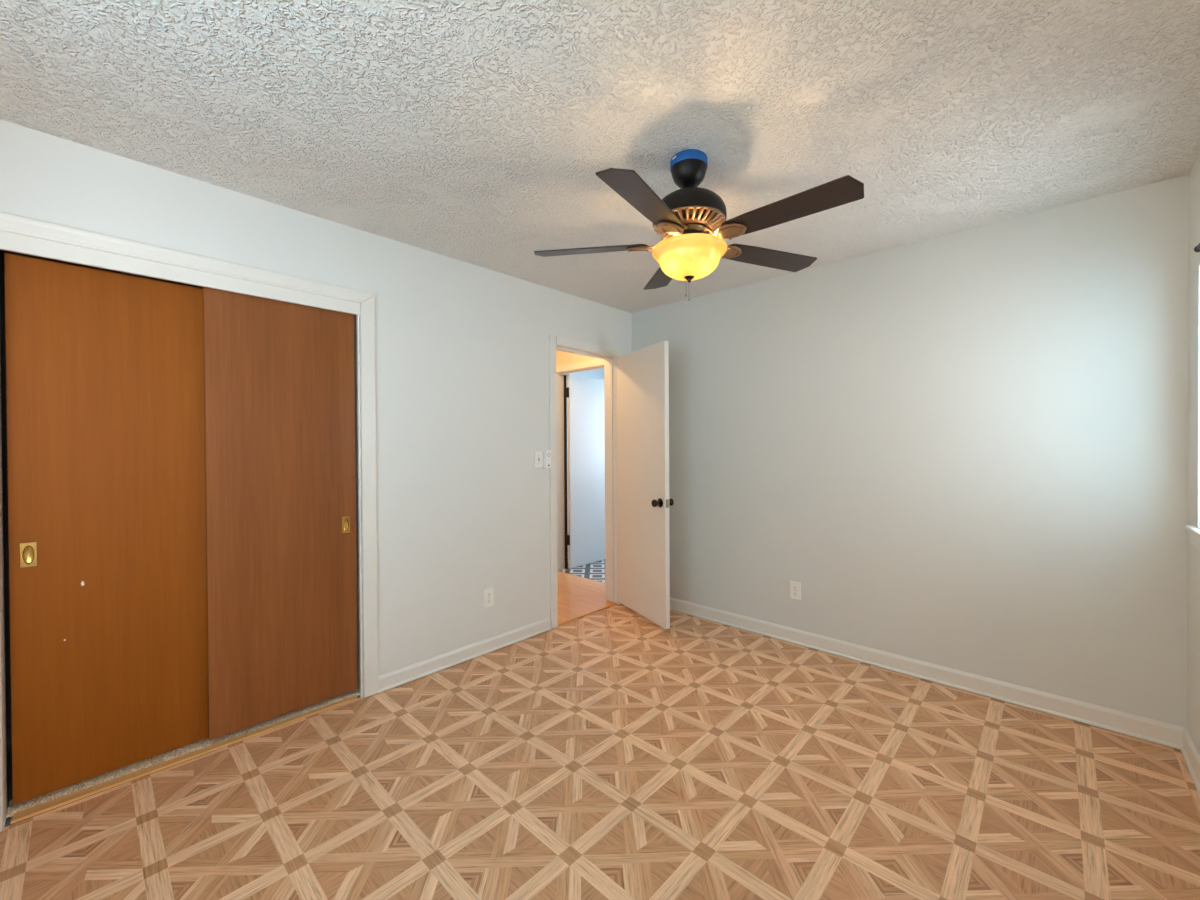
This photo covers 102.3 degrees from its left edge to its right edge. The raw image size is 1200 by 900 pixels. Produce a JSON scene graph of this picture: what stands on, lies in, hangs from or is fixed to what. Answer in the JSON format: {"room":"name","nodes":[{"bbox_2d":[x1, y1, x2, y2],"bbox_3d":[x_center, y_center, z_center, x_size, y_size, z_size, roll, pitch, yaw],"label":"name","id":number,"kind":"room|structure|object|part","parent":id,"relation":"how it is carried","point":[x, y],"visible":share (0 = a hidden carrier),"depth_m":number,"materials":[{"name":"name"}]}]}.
{"room":"empty bedroom","nodes":[
{"label":"empty bedroom","id":0,"kind":"room"},
{"bbox_2d":[0,250,203,744],"bbox_3d":[-1.985,0.050,2.405,0.680,2.500,1.506,0,1,43],"label":"wall","id":1,"kind":"structure","parent":0,"point":[2,264],"depth_m":2.14,"materials":[{"name":"white paint"}]},
{"bbox_2d":[4,695,359,826],"bbox_3d":[-1.939,1.327,2.379,0.786,0.046,1.506,0,1,43],"label":"floor","id":2,"kind":"structure","parent":0,"point":[9,747],"depth_m":1.91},
{"bbox_2d":[6,689,359,817],"bbox_3d":[-1.717,1.283,2.163,0.146,0.027,1.182,0,1,43],"label":"carpet","id":3,"kind":"object","parent":2,"relation":"on","point":[206,742],"visible":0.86,"depth_m":2.01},
{"bbox_2d":[0,119,631,675],"bbox_3d":[-1.054,0.072,2.810,0.120,2.440,3.990,0,1,43],"label":"wall","id":4,"kind":"structure","parent":0,"point":[462,366],"depth_m":2.78,"materials":[{"name":"paint"}]},
{"bbox_2d":[4,253,207,804],"bbox_3d":[-1.910,0.283,1.950,0.038,1.969,0.600,0,1,43],"label":"door","id":5,"kind":"structure","parent":4,"relation":"in","point":[105,370],"depth_m":1.89,"materials":[{"name":"brown wood"}]},
{"bbox_3d":[-2.075,0.380,1.756,0.012,0.088,0.040,0,1,43],"label":"finger pull","id":6,"kind":"part","parent":5,"relation":"part of","materials":[{"name":"gold metal"}]},
{"bbox_2d":[0,230,359,314],"bbox_3d":[-1.654,-0.724,2.078,0.017,0.062,1.185,0,1,43],"label":"trim","id":7,"kind":"structure","parent":4,"relation":"attached to","point":[13,242],"depth_m":1.95,"materials":[{"name":"white paint"}]},
{"bbox_2d":[10,695,357,823],"bbox_3d":[-1.670,1.290,2.113,0.052,0.010,1.148,0,1,44],"label":"trim","id":8,"kind":"structure","parent":4,"relation":"attached to","point":[58,802],"depth_m":1.94,"materials":[{"name":"brown wood"}]},
{"bbox_2d":[0,212,374,302],"bbox_3d":[-1.647,-0.785,2.070,0.030,0.060,1.335,0,1,43],"label":"trim","id":9,"kind":"structure","parent":4,"relation":"attached to","point":[12,223],"depth_m":1.95,"materials":[{"name":"white paint"}]},
{"bbox_2d":[0,295,377,831],"bbox_3d":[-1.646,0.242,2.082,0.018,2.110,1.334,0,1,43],"label":"trim","id":10,"kind":"structure","parent":4,"relation":"attached to","point":[367,307],"depth_m":2.53,"materials":[{"name":"white paint"}]},
{"bbox_2d":[203,287,357,739],"bbox_3d":[-1.492,0.275,2.312,0.038,1.953,0.609,0,1,43],"label":"door","id":11,"kind":"structure","parent":4,"relation":"in","point":[279,376],"depth_m":2.26,"materials":[{"name":"brown wood"}]},
{"bbox_3d":[-1.308,0.385,2.488,0.012,0.088,0.040,0,1,43],"label":"finger pull","id":12,"kind":"part","parent":11,"relation":"part of","materials":[{"name":"gold metal"}]},
{"bbox_2d":[378,617,550,692],"bbox_3d":[-0.768,1.244,3.014,0.020,0.082,1.208,0,1,43],"label":"baseboard","id":13,"kind":"structure","parent":4,"relation":"attached to","point":[395,678],"depth_m":2.92,"materials":[{"name":"white paint"}]},
{"bbox_2d":[484,588,493,607],"bbox_3d":[-0.709,0.943,3.084,0.009,0.118,0.072,0,1,43],"label":"wall outlet","id":14,"kind":"object","parent":4,"relation":"attached to","point":[488,593],"visible":1,"depth_m":3.08,"materials":[{"name":"white plastic"}]},
{"bbox_2d":[535,451,542,467],"bbox_3d":[-0.424,0.067,3.377,0.019,0.115,0.070,0,1,43],"label":"light switch","id":15,"kind":"object","parent":4,"relation":"attached to","point":[538,454],"visible":1,"depth_m":3.38,"materials":[{"name":"white plastic"}]},
{"bbox_2d":[543,450,550,467],"bbox_3d":[-0.373,0.065,3.420,0.035,0.128,0.052,0,1,43],"label":"remote","id":16,"kind":"object","parent":4,"relation":"attached to","point":[547,454],"visible":1,"depth_m":3.40,"materials":[{"name":"white plastic"}]},
{"bbox_2d":[548,335,622,628],"bbox_3d":[-0.084,0.225,3.740,0.016,2.100,0.795,0,1,43],"label":"trim","id":17,"kind":"structure","parent":4,"relation":"attached to","point":[553,340],"depth_m":3.47,"materials":[{"name":"white paint"}]},
{"bbox_2d":[556,345,617,602],"bbox_3d":[-0.133,0.247,3.788,0.120,2.057,0.701,0,1,43],"label":"trim","id":18,"kind":"structure","parent":4,"relation":"attached to","point":[610,361],"depth_m":4.01,"materials":[{"name":"white paint"}]},
{"bbox_2d":[558,603,617,625],"bbox_3d":[-0.090,1.271,3.761,0.028,0.008,0.659,0,1,43],"label":"trim","id":19,"kind":"structure","parent":4,"relation":"attached to","point":[612,604],"depth_m":3.74,"materials":[{"name":"brown wood"}]},
{"bbox_2d":[617,341,673,628],"bbox_3d":[0.313,0.244,3.682,0.171,2.010,0.706,-1,1,-27],"label":"door","id":20,"kind":"structure","parent":4,"relation":"in","point":[643,501],"depth_m":3.61,"materials":[{"name":"paint"}]},
{"bbox_3d":[0.398,0.374,3.404,0.068,0.066,0.066,-1,1,-27],"label":"knob","id":21,"kind":"part","parent":20,"relation":"part of","materials":[{"name":"metal"}]},
{"bbox_3d":[0.489,0.373,3.450,0.068,0.066,0.066,-1,1,-27],"label":"knob","id":22,"kind":"part","parent":20,"relation":"part of","materials":[{"name":"metal"}]},
{"bbox_2d":[556,350,599,365],"bbox_3d":[-0.091,0.051,4.809,1.460,2.440,0.110,0,1,43],"label":"wall","id":23,"kind":"structure","parent":0,"point":[562,358],"depth_m":4.93,"materials":[{"name":"paint"}]},
{"bbox_2d":[556,359,603,570],"bbox_3d":[-0.123,0.198,4.833,0.956,2.144,0.122,0,1,43],"label":"trim","id":24,"kind":"structure","parent":23,"relation":"attached to","point":[594,364],"depth_m":5.11,"materials":[{"name":"white paint"}]},
{"bbox_2d":[564,374,604,568],"bbox_3d":[-0.068,0.229,5.395,0.106,2.063,0.798,0,1,45],"label":"door","id":25,"kind":"structure","parent":23,"relation":"in","point":[584,421],"depth_m":5.28,"materials":[{"name":"paint"}]},
{"bbox_2d":[564,368,603,530],"bbox_3d":[0.640,0.041,5.504,2.650,2.440,1.905,0,1,43],"label":"wall","id":26,"kind":"structure","parent":0,"point":[598,373],"depth_m":6.42,"materials":[{"name":"paint"}]},
{"bbox_2d":[557,559,614,622],"bbox_3d":[-0.140,1.296,4.679,2.450,0.052,4.200,0,1,43],"label":"floor","id":27,"kind":"structure","parent":0,"point":[577,595],"depth_m":4.38,"materials":[{"name":"laminate"}]},
{"bbox_2d":[0,0,1199,312],"bbox_3d":[0.089,-1.196,1.716,3.281,0.100,3.990,0,1,43],"label":"ceiling","id":28,"kind":"structure","parent":0,"point":[475,132],"depth_m":1.61,"materials":[{"name":"white paint"}]},
{"bbox_2d":[534,149,863,300],"bbox_3d":[0.371,-0.870,1.877,1.204,0.559,1.224,0,1,43],"label":"ceiling fan","id":29,"kind":"object","parent":28,"relation":"hanging from","point":[692,224],"visible":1,"depth_m":1.80,"materials":[{"name":"brown wood"}]},
{"bbox_3d":[-0.041,-0.825,2.000,0.484,0.006,0.128,1,14,12],"label":"blade","id":30,"kind":"part","parent":29,"relation":"part of","materials":[{"name":"brown wood"}]},
{"bbox_3d":[0.151,-0.800,1.568,0.128,0.006,0.484,15,10,29],"label":"blade","id":31,"kind":"part","parent":29,"relation":"part of","materials":[{"name":"brown wood"}]},
{"bbox_3d":[0.312,-0.841,2.316,0.128,0.006,0.484,-11,4,-5],"label":"blade","id":32,"kind":"part","parent":29,"relation":"part of","materials":[{"name":"brown wood"}]},
{"bbox_3d":[0.353,-0.741,1.917,0.293,0.112,0.293,0,1,43],"label":"lamp shade","id":33,"kind":"part","parent":29,"relation":"part of","materials":[{"name":"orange glass"}]},
{"bbox_3d":[0.721,-0.825,2.079,0.484,0.006,0.128,-1,-7,-24],"label":"blade","id":34,"kind":"part","parent":29,"relation":"part of","materials":[{"name":"brown wood"}]},
{"bbox_3d":[0.622,-0.800,1.617,0.128,0.006,0.484,12,-6,-42],"label":"blade","id":35,"kind":"part","parent":29,"relation":"part of","materials":[{"name":"brown wood"}]},
{"bbox_2d":[0,603,1199,899],"bbox_3d":[0.106,1.294,1.733,3.073,0.001,3.790,0,1,43],"label":"floor","id":36,"kind":"structure","parent":0,"point":[610,753],"depth_m":1.79,"materials":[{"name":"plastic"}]},
{"bbox_2d":[632,174,1188,727],"bbox_3d":[1.467,0.055,3.093,3.161,2.440,0.120,0,1,43],"label":"wall","id":37,"kind":"structure","parent":0,"point":[965,450],"depth_m":2.56,"materials":[{"name":"paint"}]},
{"bbox_2d":[790,581,800,599],"bbox_3d":[1.287,0.925,3.185,0.072,0.118,0.009,0,1,43],"label":"wall outlet","id":38,"kind":"object","parent":37,"relation":"attached to","point":[795,587],"visible":1,"depth_m":3.18,"materials":[{"name":"white plastic"}]},
{"bbox_2d":[670,597,1183,748],"bbox_3d":[1.382,1.226,3.092,3.041,0.091,0.020,0,1,43],"label":"baseboard","id":39,"kind":"structure","parent":37,"relation":"attached to","point":[1155,731],"depth_m":2.57,"materials":[{"name":"white paint"}]},
{"bbox_2d":[1187,153,1199,753],"bbox_3d":[1.205,0.076,0.598,0.120,2.440,3.870,0,1,43],"label":"wall","id":40,"kind":"structure","parent":0,"point":[1193,596],"depth_m":1.96,"materials":[{"name":"paint"}]},
{"bbox_2d":[1180,727,1199,795],"bbox_3d":[1.202,1.244,0.699,0.020,0.096,3.749,0,1,43],"label":"baseboard","id":41,"kind":"structure","parent":40,"relation":"attached to","point":[1190,753],"depth_m":1.93,"materials":[{"name":"white paint"}]},
{"bbox_2d":[1185,525,1199,550],"bbox_3d":[2.216,-0.168,1.693,0.141,1.100,0.615,0,1,43],"label":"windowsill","id":42,"kind":"structure","parent":40,"relation":"in","point":[1194,532],"depth_m":1.87,"materials":[{"name":"white paint"}]},
{"bbox_2d":[1194,243,1199,251],"bbox_3d":[2.039,-0.738,1.596,0.038,0.070,0.525,0,1,43],"label":"curtain rod","id":43,"kind":"object","parent":40,"relation":"attached to","point":[1197,248],"visible":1,"depth_m":1.77,"materials":[{"name":"black metal"}]}
]}

